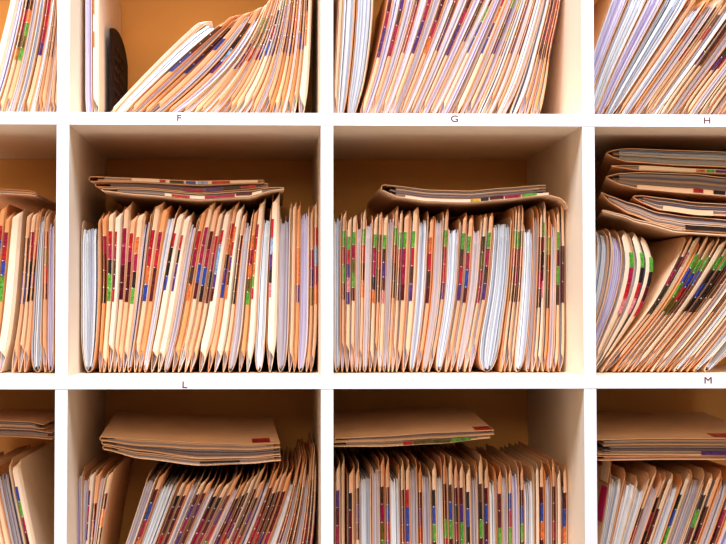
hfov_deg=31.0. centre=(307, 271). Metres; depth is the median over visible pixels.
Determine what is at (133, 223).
folder
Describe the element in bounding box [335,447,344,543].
folder
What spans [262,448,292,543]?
folder
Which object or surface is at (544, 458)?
folder
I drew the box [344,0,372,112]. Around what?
folder
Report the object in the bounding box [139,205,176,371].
folder
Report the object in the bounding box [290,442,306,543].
folder
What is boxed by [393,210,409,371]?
folder
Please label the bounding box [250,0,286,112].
folder
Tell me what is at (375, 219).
folder
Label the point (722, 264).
folder
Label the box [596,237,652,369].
folder
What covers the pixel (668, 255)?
folder
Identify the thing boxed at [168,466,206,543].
folder
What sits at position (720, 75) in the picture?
folder
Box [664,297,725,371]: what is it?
folder
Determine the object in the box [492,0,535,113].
folder
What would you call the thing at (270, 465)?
folder
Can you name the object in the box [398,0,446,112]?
folder
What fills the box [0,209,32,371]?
folder
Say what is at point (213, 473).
folder
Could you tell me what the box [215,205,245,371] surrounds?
folder
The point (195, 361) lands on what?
folder
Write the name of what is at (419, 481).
folder
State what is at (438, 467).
folder
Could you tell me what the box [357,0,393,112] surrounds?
folder
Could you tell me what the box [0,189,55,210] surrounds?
folder
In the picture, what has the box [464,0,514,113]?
folder
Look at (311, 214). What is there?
folder
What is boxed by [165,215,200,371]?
folder
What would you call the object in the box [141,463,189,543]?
folder
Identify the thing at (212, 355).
folder
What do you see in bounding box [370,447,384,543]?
folder
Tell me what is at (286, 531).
folder
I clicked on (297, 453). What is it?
folder
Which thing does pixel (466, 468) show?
folder
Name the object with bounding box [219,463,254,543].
folder
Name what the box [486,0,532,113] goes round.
folder
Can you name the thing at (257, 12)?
folder
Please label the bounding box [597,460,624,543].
folder
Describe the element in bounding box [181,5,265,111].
folder
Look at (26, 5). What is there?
folder
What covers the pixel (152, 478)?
folder
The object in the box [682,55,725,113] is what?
folder
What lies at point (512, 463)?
folder
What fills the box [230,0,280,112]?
folder
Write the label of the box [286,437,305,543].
folder
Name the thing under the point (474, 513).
folder
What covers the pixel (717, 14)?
folder
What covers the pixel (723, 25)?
folder
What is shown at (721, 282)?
folder
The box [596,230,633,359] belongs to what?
folder
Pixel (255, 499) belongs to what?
folder
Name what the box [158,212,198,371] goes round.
folder
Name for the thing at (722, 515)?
folder
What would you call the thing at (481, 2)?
folder
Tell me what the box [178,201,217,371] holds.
folder
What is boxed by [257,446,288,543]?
folder
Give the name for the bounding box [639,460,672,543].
folder
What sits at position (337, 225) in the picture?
folder
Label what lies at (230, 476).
folder
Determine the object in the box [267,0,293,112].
folder
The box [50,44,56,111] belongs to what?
folder
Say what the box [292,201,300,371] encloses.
folder
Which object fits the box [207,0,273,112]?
folder
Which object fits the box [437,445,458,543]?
folder
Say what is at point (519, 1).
folder
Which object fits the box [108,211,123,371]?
folder
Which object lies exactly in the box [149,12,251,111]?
folder
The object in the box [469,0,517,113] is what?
folder
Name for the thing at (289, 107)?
folder
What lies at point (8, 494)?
folder
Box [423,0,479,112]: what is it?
folder
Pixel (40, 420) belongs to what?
folder
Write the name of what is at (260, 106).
folder
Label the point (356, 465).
folder
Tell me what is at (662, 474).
folder
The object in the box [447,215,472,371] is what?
folder
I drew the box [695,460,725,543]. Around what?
folder
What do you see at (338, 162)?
shelving unit
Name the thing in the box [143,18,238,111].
folder
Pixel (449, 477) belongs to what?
folder
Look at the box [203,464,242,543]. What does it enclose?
folder
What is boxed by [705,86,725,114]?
folder
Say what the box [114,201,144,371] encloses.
folder
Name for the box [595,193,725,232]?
folder
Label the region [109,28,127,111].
bookend
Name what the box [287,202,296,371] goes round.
folder
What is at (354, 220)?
folder
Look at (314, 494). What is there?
folder
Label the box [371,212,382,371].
folder
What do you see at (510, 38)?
folder
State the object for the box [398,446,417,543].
folder
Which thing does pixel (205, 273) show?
folder
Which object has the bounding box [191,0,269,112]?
folder
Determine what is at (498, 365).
folder
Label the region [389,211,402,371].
folder
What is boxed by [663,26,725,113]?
folder
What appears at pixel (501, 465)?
folder
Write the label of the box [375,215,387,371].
folder
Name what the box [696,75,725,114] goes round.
folder
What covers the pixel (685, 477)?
folder
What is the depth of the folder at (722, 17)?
1.86 m
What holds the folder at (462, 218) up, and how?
on the shelving unit
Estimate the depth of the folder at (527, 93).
1.85 m
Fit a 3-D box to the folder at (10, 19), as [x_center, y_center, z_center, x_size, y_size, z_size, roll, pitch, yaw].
[-0.433,-0.316,1.970,0.060,0.218,0.282,0,-2,-1]
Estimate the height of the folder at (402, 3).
0.222 m
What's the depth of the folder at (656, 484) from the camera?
1.84 m
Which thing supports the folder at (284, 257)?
on the shelving unit
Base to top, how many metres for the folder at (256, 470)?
0.212 m
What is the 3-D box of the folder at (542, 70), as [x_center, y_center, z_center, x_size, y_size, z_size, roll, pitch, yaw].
[0.336,-0.316,1.986,0.048,0.220,0.283,0,-2,-1]
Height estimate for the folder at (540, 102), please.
0.212 m
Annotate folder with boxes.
[0,0,18,75]
[0,0,24,103]
[0,0,29,111]
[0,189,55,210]
[0,204,23,276]
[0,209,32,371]
[0,212,16,336]
[0,409,54,431]
[0,426,54,439]
[0,440,45,543]
[0,445,25,543]
[0,445,30,543]
[4,0,33,111]
[9,0,39,111]
[12,212,35,371]
[13,442,54,543]
[16,0,46,111]
[18,211,40,371]
[24,208,47,371]
[25,0,51,111]
[30,0,53,111]
[31,210,55,371]
[36,0,55,111]
[40,0,57,111]
[43,211,55,371]
[45,29,56,111]
[47,219,54,371]
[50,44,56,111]
[55,84,56,111]
[55,215,55,328]
[78,450,107,543]
[81,215,102,371]
[83,453,108,543]
[85,0,93,111]
[86,452,115,543]
[89,176,263,185]
[90,453,123,543]
[93,0,121,111]
[93,466,113,543]
[95,183,267,203]
[97,455,132,543]
[99,213,108,371]
[99,410,279,449]
[101,441,279,458]
[102,187,283,214]
[102,445,280,465]
[103,210,120,371]
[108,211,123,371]
[111,21,212,111]
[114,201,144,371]
[116,23,222,111]
[118,213,140,371]
[123,211,150,371]
[126,461,166,543]
[128,212,152,371]
[129,15,240,111]
[134,202,168,371]
[135,20,234,111]
[135,462,174,543]
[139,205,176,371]
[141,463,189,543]
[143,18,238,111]
[144,206,184,371]
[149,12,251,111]
[151,209,191,371]
[157,10,254,111]
[157,465,195,543]
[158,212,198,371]
[163,465,200,543]
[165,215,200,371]
[166,7,262,111]
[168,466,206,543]
[172,11,262,111]
[173,205,209,371]
[174,466,212,543]
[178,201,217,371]
[180,465,218,543]
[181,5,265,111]
[185,10,264,112]
[185,203,224,371]
[186,465,223,543]
[190,209,226,371]
[190,464,229,543]
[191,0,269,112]
[196,464,236,543]
[197,0,271,112]
[200,207,233,371]
[202,4,270,112]
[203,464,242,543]
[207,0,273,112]
[208,200,241,371]
[208,464,245,543]
[213,0,275,112]
[214,464,249,543]
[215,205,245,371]
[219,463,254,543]
[220,0,276,112]
[223,211,250,371]
[224,463,259,543]
[225,0,278,112]
[229,211,254,371]
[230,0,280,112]
[230,462,265,543]
[235,462,266,543]
[236,0,282,112]
[239,209,258,371]
[240,461,274,543]
[243,0,284,112]
[246,449,279,543]
[247,199,266,371]
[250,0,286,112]
[252,451,282,543]
[255,0,289,112]
[255,207,271,371]
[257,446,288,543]
[262,0,291,112]
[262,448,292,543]
[266,192,279,371]
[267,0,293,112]
[269,450,295,543]
[272,0,295,112]
[276,439,300,543]
[277,0,298,112]
[277,206,290,371]
[281,462,300,543]
[282,0,300,112]
[286,0,303,112]
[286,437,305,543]
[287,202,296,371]
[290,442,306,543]
[291,0,305,112]
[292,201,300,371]
[294,443,309,543]
[296,207,308,371]
[297,0,311,112]
[301,433,312,543]
[304,207,313,371]
[305,431,314,543]
[308,202,317,371]
[309,456,315,543]
[333,0,342,112]
[333,213,341,371]
[333,405,493,441]
[333,435,489,446]
[333,447,339,543]
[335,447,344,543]
[336,0,355,112]
[339,210,345,371]
[343,217,351,371]
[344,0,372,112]
[344,447,354,543]
[348,215,356,371]
[348,447,359,543]
[353,218,361,371]
[356,449,371,543]
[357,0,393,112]
[357,209,365,371]
[359,447,379,543]
[361,216,372,371]
[364,0,399,112]
[366,214,377,371]
[367,184,567,217]
[369,0,405,112]
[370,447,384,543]
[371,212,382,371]
[373,0,414,112]
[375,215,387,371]
[377,447,389,543]
[379,0,419,112]
[381,213,393,371]
[383,446,404,543]
[384,0,425,112]
[385,206,397,371]
[386,454,399,543]
[388,0,432,112]
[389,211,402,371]
[392,446,410,543]
[393,0,439,112]
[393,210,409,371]
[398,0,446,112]
[398,207,418,371]
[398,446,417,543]
[403,0,452,112]
[405,211,428,371]
[408,0,457,112]
[409,450,430,543]
[412,0,466,112]
[413,216,433,371]
[415,445,437,543]
[416,459,422,543]
[418,0,472,112]
[418,213,443,371]
[419,446,442,543]
[420,444,446,543]
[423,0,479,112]
[425,209,448,371]
[428,0,484,112]
[431,0,489,112]
[431,219,459,371]
[432,444,453,543]
[437,0,493,113]
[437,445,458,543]
[438,444,464,543]
[441,213,466,371]
[442,0,498,113]
[445,446,471,543]
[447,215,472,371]
[448,0,501,113]
[450,442,483,543]
[450,447,477,543]
[452,0,506,113]
[452,219,481,371]
[458,0,510,113]
[460,214,486,371]
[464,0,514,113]
[466,213,492,371]
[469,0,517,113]
[471,448,501,543]
[472,217,511,371]
[473,0,520,113]
[476,446,507,543]
[477,0,525,113]
[480,447,511,543]
[481,457,488,543]
[482,0,528,113]
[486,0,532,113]
[486,443,518,543]
[487,463,495,543]
[490,445,523,543]
[491,207,516,371]
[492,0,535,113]
[496,0,540,113]
[499,449,533,543]
[500,445,538,543]
[502,0,543,113]
[502,206,519,371]
[505,205,522,371]
[506,0,548,113]
[508,443,543,543]
[511,217,533,371]
[514,441,554,543]
[516,0,551,113]
[520,206,537,371]
[522,0,554,113]
[524,202,545,371]
[528,0,558,113]
[528,211,541,371]
[535,0,559,113]
[538,211,549,371]
[542,462,551,543]
[544,214,555,371]
[546,207,559,371]
[553,460,566,543]
[554,205,564,371]
[554,464,560,543]
[594,0,627,85]
[594,0,645,113]
[595,0,662,113]
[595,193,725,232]
[595,210,725,241]
[595,229,611,326]
[595,230,607,314]
[596,172,725,203]
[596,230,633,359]
[596,232,621,347]
[596,232,643,365]
[596,235,691,371]
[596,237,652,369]
[596,412,725,454]
[597,148,725,178]
[597,454,725,460]
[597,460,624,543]
[601,165,725,185]
[603,0,687,113]
[603,236,699,371]
[607,236,707,371]
[611,460,655,543]
[611,462,647,543]
[611,471,636,543]
[613,0,695,113]
[616,239,712,371]
[620,1,703,113]
[620,237,718,371]
[626,239,725,371]
[628,0,709,113]
[629,195,725,219]
[632,1,716,113]
[632,244,725,371]
[632,472,660,543]
[637,254,725,371]
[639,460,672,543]
[640,0,723,113]
[640,469,665,543]
[641,460,681,543]
[642,265,725,371]
[644,460,689,543]
[645,2,725,113]
[647,272,725,371]
[651,7,725,113]
[653,281,725,371]
[656,460,703,543]
[657,19,725,113]
[660,292,725,371]
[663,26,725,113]
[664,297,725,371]
[668,34,725,113]
[670,303,725,371]
[676,47,725,113]
[676,315,725,371]
[681,460,721,543]
[681,471,712,543]
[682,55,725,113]
[682,321,725,371]
[688,63,725,114]
[689,328,725,371]
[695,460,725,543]
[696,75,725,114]
[697,341,725,371]
[700,80,725,114]
[701,460,725,543]
[704,460,725,543]
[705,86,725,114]
[710,93,725,114]
[716,103,725,114]
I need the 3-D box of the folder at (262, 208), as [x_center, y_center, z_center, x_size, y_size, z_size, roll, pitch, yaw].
[-0.076,0.022,1.970,0.026,0.245,0.283,0,-2,-1]
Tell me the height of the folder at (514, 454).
0.222 m
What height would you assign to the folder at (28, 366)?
0.231 m
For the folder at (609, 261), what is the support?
on the shelving unit
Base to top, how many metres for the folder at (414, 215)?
0.234 m
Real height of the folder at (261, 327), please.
0.236 m
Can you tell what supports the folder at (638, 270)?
on the shelving unit
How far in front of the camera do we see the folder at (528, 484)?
1.84 m
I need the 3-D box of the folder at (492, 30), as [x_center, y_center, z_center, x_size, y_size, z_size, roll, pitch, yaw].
[0.247,-0.314,1.984,0.097,0.215,0.283,0,-2,-1]
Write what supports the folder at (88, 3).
on the shelving unit
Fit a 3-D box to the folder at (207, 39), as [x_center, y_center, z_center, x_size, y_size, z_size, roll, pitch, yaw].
[-0.181,-0.285,1.971,0.167,0.156,0.283,0,-2,-1]
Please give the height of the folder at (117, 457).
0.218 m
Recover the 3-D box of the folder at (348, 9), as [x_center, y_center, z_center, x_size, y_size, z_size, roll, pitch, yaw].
[0.052,-0.314,1.984,0.027,0.216,0.282,0,-2,-1]
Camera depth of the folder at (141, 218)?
1.82 m
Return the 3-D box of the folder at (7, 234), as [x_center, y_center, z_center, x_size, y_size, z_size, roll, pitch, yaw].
[-0.431,0.031,1.960,0.028,0.226,0.283,0,-2,-1]
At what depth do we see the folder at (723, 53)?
1.86 m
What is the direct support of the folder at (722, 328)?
on the shelving unit
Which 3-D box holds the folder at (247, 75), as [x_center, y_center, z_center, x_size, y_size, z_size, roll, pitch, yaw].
[-0.087,-0.311,1.979,0.097,0.208,0.283,0,-2,-1]
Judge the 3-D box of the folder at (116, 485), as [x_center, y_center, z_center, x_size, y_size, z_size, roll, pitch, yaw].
[-0.290,0.388,1.946,0.035,0.216,0.283,0,-2,-1]
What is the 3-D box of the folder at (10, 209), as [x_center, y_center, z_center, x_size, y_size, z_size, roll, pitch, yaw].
[-0.438,0.026,1.958,0.027,0.237,0.283,0,-2,-1]
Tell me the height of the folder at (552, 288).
0.223 m
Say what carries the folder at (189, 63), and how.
on the shelving unit
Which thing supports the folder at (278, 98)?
on the shelving unit
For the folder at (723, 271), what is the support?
on the shelving unit
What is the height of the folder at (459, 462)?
0.224 m
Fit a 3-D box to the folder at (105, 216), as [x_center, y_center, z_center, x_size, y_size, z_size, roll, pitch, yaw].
[-0.289,0.031,1.961,0.012,0.227,0.283,0,-2,-1]
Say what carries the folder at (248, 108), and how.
on the shelving unit
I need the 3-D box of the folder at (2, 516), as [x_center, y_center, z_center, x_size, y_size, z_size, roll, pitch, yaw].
[-0.422,0.384,1.948,0.050,0.224,0.282,0,-2,-1]
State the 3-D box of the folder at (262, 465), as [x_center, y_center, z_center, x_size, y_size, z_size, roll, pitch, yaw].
[-0.110,0.386,1.958,0.095,0.220,0.283,0,-2,-1]
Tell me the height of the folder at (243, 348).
0.232 m
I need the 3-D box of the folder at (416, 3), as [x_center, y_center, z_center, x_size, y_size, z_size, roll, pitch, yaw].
[0.132,-0.319,1.984,0.072,0.225,0.283,0,-2,-1]
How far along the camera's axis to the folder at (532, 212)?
1.85 m
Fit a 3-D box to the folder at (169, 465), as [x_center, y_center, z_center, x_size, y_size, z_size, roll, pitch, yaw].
[-0.242,0.390,1.955,0.083,0.212,0.283,0,-2,-1]
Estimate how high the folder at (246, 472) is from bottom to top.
0.204 m
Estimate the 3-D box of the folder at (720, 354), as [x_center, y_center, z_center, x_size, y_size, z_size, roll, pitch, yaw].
[0.628,0.054,1.984,0.140,0.182,0.282,0,-2,-1]
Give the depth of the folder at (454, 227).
1.84 m
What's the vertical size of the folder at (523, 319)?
0.220 m
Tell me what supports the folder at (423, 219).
on the shelving unit
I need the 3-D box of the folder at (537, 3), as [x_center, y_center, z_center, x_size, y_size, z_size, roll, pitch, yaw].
[0.300,-0.315,1.988,0.076,0.218,0.282,0,-2,-1]
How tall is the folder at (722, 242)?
0.189 m
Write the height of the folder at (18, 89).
0.209 m
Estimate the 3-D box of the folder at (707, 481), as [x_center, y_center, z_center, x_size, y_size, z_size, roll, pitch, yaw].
[0.527,0.393,1.967,0.087,0.206,0.283,0,-2,-1]
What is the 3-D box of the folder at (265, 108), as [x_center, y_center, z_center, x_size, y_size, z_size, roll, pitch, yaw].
[-0.047,-0.319,1.975,0.049,0.225,0.283,0,-2,-1]
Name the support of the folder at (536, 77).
on the shelving unit
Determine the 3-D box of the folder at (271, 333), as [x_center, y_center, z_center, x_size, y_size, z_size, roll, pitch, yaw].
[-0.052,0.017,1.967,0.019,0.256,0.283,0,-2,-1]
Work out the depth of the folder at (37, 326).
1.83 m
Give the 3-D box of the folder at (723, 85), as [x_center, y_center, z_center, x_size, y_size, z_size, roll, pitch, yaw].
[0.613,-0.295,1.995,0.128,0.178,0.283,0,-2,-1]
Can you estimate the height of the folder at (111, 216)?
0.228 m
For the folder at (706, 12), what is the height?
0.180 m
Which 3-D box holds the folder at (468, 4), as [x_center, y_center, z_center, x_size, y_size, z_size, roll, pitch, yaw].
[0.199,-0.315,1.983,0.099,0.217,0.283,0,-2,-1]
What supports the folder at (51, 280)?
on the shelving unit
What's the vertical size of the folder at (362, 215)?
0.231 m
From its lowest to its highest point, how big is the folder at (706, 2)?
0.184 m
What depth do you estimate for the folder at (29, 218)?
1.82 m
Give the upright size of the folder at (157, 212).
0.241 m
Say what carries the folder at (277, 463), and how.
on the shelving unit
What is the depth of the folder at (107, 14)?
1.88 m
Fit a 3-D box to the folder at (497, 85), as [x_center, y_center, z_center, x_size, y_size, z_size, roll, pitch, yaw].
[0.283,-0.320,1.987,0.085,0.228,0.283,0,-2,-1]
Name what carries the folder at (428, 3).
on the shelving unit
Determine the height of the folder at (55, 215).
0.227 m
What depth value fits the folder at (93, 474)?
1.81 m
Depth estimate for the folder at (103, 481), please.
1.82 m
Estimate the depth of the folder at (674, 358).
1.84 m
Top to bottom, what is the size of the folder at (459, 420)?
0.031 m
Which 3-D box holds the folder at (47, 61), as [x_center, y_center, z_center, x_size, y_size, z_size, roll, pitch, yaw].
[-0.369,-0.315,1.970,0.032,0.217,0.283,0,-2,-1]
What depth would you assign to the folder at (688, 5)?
1.86 m
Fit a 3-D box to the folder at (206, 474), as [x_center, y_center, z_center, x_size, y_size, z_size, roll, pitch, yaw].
[-0.188,0.393,1.949,0.094,0.206,0.283,0,-2,-1]
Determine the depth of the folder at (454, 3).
1.85 m
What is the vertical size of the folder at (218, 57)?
0.164 m
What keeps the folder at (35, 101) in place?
on the shelving unit
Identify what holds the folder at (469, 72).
on the shelving unit
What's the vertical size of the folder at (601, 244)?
0.202 m
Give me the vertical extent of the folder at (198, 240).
0.236 m
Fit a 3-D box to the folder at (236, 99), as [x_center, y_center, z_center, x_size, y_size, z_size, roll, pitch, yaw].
[-0.082,-0.311,1.979,0.092,0.208,0.283,0,-2,-1]
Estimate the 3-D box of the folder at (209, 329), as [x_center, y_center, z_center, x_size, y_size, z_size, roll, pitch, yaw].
[-0.132,0.028,1.969,0.047,0.233,0.283,0,-2,-1]
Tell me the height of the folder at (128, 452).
0.033 m
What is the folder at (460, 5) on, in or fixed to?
on the shelving unit
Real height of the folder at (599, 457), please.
0.015 m
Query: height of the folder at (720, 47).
0.179 m
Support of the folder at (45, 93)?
on the shelving unit
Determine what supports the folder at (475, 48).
on the shelving unit
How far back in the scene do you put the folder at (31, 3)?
1.83 m
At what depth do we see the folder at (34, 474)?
1.89 m
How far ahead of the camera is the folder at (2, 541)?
1.90 m
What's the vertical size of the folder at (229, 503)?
0.200 m
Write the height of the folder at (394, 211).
0.235 m
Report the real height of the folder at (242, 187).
0.015 m
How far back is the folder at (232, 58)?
1.84 m
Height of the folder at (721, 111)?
0.172 m
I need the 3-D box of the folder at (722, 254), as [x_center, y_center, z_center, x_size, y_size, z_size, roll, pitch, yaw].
[0.533,0.050,1.983,0.146,0.191,0.283,0,-2,-1]
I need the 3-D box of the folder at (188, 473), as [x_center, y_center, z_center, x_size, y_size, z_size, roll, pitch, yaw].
[-0.213,0.395,1.954,0.086,0.202,0.283,0,-2,-1]
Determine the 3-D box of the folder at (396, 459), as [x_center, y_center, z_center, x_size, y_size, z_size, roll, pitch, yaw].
[0.130,0.383,1.960,0.009,0.227,0.283,0,-2,-1]
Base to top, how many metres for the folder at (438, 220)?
0.226 m
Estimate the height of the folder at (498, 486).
0.218 m
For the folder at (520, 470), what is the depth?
1.83 m
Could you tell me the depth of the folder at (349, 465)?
1.83 m
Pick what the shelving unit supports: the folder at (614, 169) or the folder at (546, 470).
the folder at (546, 470)
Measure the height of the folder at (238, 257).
0.228 m
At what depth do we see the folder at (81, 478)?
1.82 m
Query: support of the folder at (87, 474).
on the shelving unit
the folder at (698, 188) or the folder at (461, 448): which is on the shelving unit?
the folder at (461, 448)
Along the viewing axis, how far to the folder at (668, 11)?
1.86 m
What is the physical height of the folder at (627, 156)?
0.029 m
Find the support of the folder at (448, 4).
on the shelving unit
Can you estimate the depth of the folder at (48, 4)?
1.84 m
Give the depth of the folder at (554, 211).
1.84 m
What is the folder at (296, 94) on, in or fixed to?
on the shelving unit
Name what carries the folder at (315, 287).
on the shelving unit
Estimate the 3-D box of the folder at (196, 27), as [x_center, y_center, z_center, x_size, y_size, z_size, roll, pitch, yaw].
[-0.216,-0.281,1.976,0.152,0.148,0.282,0,-2,-1]
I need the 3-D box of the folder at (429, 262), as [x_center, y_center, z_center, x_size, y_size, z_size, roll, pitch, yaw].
[0.164,0.034,1.977,0.027,0.221,0.283,0,-2,-1]
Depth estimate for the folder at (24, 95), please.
1.83 m
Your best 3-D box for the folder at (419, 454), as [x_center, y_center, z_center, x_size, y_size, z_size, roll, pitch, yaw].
[0.174,0.385,1.958,0.012,0.223,0.283,0,-2,-1]
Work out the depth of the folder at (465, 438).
1.81 m
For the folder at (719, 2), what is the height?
0.193 m
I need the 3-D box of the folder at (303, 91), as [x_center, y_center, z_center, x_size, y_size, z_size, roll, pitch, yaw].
[-0.006,-0.327,1.977,0.018,0.241,0.283,0,-2,-1]
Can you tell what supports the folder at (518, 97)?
on the shelving unit
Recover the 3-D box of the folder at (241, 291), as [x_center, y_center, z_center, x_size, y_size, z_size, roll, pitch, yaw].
[-0.096,0.030,1.963,0.035,0.229,0.282,0,-2,-1]
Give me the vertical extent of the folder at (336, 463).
0.225 m
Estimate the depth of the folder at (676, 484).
1.84 m
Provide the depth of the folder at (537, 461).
1.84 m
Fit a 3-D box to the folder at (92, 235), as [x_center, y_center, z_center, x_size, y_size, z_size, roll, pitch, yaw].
[-0.306,0.034,1.959,0.029,0.221,0.282,0,-2,-1]
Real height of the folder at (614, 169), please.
0.015 m
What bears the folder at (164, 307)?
on the shelving unit
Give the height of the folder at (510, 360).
0.237 m
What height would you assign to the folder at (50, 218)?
0.227 m
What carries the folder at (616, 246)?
on the shelving unit
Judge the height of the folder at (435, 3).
0.218 m
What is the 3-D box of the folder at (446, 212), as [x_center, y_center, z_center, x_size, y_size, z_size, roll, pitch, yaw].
[0.182,0.029,1.973,0.030,0.231,0.283,0,-2,-1]
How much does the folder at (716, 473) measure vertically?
0.211 m
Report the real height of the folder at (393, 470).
0.214 m
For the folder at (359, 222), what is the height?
0.219 m
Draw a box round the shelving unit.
[0,0,725,543]
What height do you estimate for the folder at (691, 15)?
0.180 m
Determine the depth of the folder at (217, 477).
1.82 m
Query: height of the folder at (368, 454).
0.228 m
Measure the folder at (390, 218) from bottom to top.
0.225 m
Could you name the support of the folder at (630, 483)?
on the shelving unit
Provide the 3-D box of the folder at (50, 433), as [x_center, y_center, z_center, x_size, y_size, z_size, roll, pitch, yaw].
[-0.458,0.236,1.982,0.178,0.016,0.234,0,-2,-1]
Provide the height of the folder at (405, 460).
0.226 m
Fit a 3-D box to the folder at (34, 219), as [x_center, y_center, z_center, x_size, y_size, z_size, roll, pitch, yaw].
[-0.395,0.031,1.960,0.026,0.228,0.283,0,-2,-1]
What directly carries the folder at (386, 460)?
on the shelving unit
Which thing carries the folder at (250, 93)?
on the shelving unit
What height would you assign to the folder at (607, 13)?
0.204 m
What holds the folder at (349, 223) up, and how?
on the shelving unit
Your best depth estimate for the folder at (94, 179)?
1.82 m
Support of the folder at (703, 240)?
on the shelving unit
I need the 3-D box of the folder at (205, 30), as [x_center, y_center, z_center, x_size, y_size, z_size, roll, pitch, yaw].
[-0.198,-0.279,1.972,0.164,0.144,0.282,0,-2,-1]
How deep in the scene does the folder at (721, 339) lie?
1.85 m
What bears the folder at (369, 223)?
on the shelving unit
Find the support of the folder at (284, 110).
on the shelving unit
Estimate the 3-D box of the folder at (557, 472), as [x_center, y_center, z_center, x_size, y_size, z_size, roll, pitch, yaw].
[0.349,0.388,1.966,0.008,0.217,0.282,0,-2,-1]
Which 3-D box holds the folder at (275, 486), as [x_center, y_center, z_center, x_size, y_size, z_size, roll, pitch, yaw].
[-0.081,0.389,1.954,0.086,0.214,0.283,0,-2,-1]
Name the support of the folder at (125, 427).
on the folder at (183, 452)
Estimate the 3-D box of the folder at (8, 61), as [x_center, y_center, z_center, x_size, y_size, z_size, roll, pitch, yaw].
[-0.424,-0.308,1.969,0.056,0.203,0.282,0,-2,-1]
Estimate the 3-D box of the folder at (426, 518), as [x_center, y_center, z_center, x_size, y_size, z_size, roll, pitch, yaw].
[0.164,0.389,1.961,0.014,0.214,0.282,0,-2,-1]
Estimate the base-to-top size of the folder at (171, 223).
0.235 m
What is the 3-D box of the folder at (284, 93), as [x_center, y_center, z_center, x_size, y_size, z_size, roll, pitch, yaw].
[-0.031,-0.321,1.982,0.035,0.229,0.283,0,-2,-1]
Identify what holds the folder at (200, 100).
on the shelving unit
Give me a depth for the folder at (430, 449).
1.84 m
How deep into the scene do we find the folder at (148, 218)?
1.83 m
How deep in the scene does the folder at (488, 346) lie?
1.84 m
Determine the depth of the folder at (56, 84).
1.83 m
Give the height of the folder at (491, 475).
0.217 m
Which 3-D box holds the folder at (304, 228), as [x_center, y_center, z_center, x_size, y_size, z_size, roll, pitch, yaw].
[-0.009,0.028,1.970,0.016,0.235,0.282,0,-2,-1]
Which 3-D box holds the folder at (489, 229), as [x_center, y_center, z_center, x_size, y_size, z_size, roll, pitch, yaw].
[0.243,0.032,1.975,0.036,0.226,0.283,0,-2,-1]
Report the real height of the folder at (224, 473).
0.202 m
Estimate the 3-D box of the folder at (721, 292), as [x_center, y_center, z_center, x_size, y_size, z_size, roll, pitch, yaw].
[0.566,0.047,1.980,0.150,0.196,0.282,0,-2,-1]
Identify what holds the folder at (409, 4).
on the shelving unit
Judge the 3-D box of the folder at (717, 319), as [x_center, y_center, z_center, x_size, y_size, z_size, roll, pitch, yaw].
[0.588,0.049,1.984,0.146,0.192,0.282,0,-2,-1]
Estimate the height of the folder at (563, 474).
0.218 m
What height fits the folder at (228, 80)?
0.186 m
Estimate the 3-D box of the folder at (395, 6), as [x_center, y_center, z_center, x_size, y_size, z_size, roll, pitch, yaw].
[0.104,-0.314,1.984,0.060,0.215,0.282,0,-2,-1]
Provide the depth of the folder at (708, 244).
1.84 m
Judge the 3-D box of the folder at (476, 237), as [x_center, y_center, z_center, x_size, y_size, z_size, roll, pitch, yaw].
[0.225,0.036,1.975,0.036,0.218,0.282,0,-2,-1]
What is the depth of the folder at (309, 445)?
1.82 m
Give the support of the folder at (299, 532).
on the shelving unit
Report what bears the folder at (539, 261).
on the shelving unit
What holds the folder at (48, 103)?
on the shelving unit
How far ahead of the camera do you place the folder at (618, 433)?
1.87 m
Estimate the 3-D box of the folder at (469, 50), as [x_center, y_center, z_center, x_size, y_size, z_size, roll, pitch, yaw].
[0.228,-0.314,1.985,0.101,0.216,0.283,0,-2,-1]
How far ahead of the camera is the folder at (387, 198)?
1.85 m
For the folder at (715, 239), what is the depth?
1.84 m
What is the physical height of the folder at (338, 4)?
0.224 m
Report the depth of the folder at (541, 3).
1.85 m
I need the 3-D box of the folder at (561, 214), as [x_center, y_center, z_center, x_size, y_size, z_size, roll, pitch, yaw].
[0.356,0.024,1.983,0.011,0.243,0.283,0,-2,-1]
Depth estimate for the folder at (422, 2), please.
1.85 m
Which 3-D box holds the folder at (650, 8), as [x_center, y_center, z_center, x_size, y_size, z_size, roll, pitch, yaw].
[0.461,-0.307,1.992,0.113,0.202,0.282,0,-2,-1]
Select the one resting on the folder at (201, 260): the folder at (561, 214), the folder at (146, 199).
the folder at (146, 199)
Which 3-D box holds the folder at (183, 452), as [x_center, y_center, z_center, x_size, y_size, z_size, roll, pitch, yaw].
[-0.171,0.245,1.947,0.258,0.035,0.289,0,-2,-1]
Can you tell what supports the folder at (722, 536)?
on the shelving unit
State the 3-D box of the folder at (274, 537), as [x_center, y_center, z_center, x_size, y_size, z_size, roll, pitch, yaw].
[-0.057,0.389,1.959,0.077,0.214,0.282,0,-2,-1]
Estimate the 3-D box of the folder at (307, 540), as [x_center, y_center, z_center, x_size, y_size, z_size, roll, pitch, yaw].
[-0.010,0.374,1.960,0.034,0.245,0.283,0,-2,-1]
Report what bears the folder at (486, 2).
on the shelving unit
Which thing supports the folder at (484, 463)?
on the shelving unit
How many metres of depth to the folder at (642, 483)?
1.83 m
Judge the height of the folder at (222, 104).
0.203 m
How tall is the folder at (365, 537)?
0.215 m
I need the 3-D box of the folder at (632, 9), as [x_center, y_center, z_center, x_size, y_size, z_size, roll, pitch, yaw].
[0.442,-0.305,1.995,0.096,0.198,0.282,0,-2,-1]
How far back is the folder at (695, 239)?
1.85 m
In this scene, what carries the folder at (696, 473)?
on the shelving unit
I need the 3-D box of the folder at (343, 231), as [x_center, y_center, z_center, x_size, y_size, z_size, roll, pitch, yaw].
[0.047,0.030,1.970,0.009,0.229,0.283,0,-2,-1]
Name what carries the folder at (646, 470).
on the shelving unit

